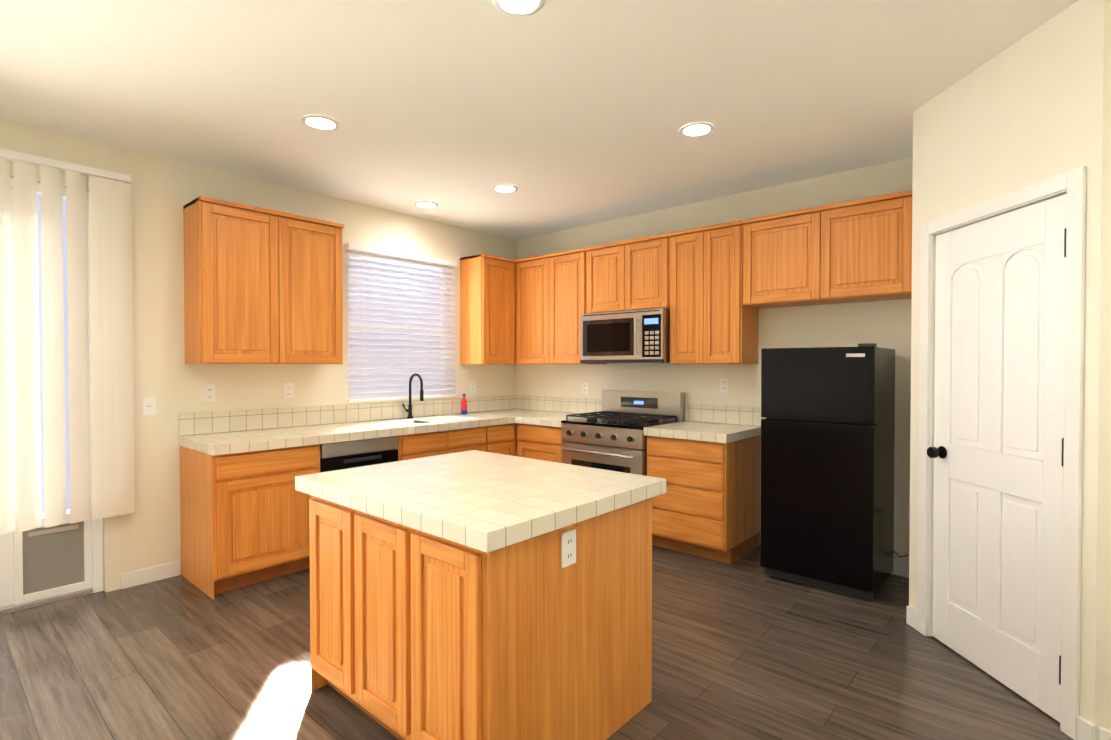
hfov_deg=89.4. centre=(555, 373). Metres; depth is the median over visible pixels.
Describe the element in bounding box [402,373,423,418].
faucet
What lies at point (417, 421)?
sink
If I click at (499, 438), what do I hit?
base cabinet
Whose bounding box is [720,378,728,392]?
wall outlet
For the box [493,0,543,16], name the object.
recessed light
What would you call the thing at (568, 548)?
wall outlet
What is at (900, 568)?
baseboard
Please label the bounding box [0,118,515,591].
wall
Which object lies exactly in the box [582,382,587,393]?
wall outlet
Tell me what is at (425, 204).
recessed light
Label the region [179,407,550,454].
countertop
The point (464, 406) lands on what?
soap bottle
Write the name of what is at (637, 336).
over-the-range microwave
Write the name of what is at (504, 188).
recessed light
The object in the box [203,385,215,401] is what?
wall outlet
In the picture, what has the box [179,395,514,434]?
backsplash
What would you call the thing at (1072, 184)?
door frame
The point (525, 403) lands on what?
backsplash
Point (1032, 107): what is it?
wall
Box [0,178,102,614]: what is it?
sliding door
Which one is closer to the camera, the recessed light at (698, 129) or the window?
the recessed light at (698, 129)
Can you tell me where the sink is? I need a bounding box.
[371,415,479,425]
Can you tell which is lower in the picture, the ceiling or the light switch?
the light switch
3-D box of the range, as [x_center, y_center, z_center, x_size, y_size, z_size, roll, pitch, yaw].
[0.546,0.736,4.701,0.804,1.155,0.711,1,1,41]
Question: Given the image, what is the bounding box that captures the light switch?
[142,397,155,415]
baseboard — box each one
[120,561,179,588]
[891,560,908,577]
[1077,716,1110,739]
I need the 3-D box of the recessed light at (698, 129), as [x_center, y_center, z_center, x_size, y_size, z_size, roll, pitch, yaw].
[0.802,-1.381,3.187,0.189,0.008,0.189,1,1,35]
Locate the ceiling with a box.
[0,0,1077,239]
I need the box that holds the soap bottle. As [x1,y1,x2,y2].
[461,394,466,413]
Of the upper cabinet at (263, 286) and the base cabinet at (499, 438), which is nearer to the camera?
the upper cabinet at (263, 286)
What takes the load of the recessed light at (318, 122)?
in the ceiling
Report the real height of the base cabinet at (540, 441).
0.855 m
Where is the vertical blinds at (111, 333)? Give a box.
[0,148,134,534]
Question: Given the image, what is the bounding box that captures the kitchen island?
[295,450,665,739]
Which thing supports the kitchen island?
on the floor
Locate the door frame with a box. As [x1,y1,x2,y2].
[917,166,1085,739]
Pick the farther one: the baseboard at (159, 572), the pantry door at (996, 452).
the baseboard at (159, 572)
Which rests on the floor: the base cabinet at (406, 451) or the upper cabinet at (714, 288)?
the base cabinet at (406, 451)
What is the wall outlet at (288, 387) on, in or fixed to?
attached to the wall at (146, 533)
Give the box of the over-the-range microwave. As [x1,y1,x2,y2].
[580,308,669,362]
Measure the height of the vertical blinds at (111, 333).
2.500 m
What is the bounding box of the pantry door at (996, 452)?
[927,193,1066,721]
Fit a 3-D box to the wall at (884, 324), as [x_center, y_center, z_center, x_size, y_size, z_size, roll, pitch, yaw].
[1.631,-0.042,4.320,5.340,2.720,0.150,1,1,41]
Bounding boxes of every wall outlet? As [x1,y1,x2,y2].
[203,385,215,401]
[284,383,293,397]
[470,382,475,392]
[561,529,575,567]
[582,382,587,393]
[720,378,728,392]
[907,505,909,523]
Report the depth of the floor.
2.54 m
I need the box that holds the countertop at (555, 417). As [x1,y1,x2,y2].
[515,411,601,426]
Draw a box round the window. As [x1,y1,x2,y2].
[348,251,447,398]
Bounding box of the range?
[561,390,684,475]
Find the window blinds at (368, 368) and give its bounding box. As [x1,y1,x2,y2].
[345,243,456,401]
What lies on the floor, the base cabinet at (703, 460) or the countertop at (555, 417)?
the base cabinet at (703, 460)
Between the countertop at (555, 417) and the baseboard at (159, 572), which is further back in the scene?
the countertop at (555, 417)
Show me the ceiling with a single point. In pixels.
(564, 114)
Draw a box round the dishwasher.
[320,436,397,472]
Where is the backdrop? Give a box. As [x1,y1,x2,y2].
[37,195,440,513]
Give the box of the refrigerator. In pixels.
[760,343,908,600]
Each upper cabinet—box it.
[183,196,343,363]
[460,190,912,363]
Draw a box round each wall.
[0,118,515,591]
[516,157,912,562]
[909,0,1110,739]
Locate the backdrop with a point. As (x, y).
(66, 358)
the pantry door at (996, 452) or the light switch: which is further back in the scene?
the light switch
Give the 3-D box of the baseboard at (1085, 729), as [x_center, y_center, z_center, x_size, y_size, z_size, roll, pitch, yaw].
[2.177,1.306,1.771,0.777,0.095,0.017,1,1,41]
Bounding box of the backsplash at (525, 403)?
[515,395,601,414]
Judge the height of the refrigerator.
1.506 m
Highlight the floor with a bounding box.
[0,545,1073,739]
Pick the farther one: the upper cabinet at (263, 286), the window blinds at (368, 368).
the window blinds at (368, 368)
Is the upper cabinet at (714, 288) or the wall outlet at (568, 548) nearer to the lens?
the wall outlet at (568, 548)
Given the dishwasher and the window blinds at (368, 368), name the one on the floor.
the dishwasher
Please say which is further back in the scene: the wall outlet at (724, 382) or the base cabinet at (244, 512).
the wall outlet at (724, 382)
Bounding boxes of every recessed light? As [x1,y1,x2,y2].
[302,115,338,130]
[415,201,437,207]
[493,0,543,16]
[493,184,517,192]
[680,122,713,136]
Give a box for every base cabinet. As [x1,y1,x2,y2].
[179,443,325,599]
[396,439,494,460]
[435,421,510,454]
[511,423,562,462]
[643,403,762,563]

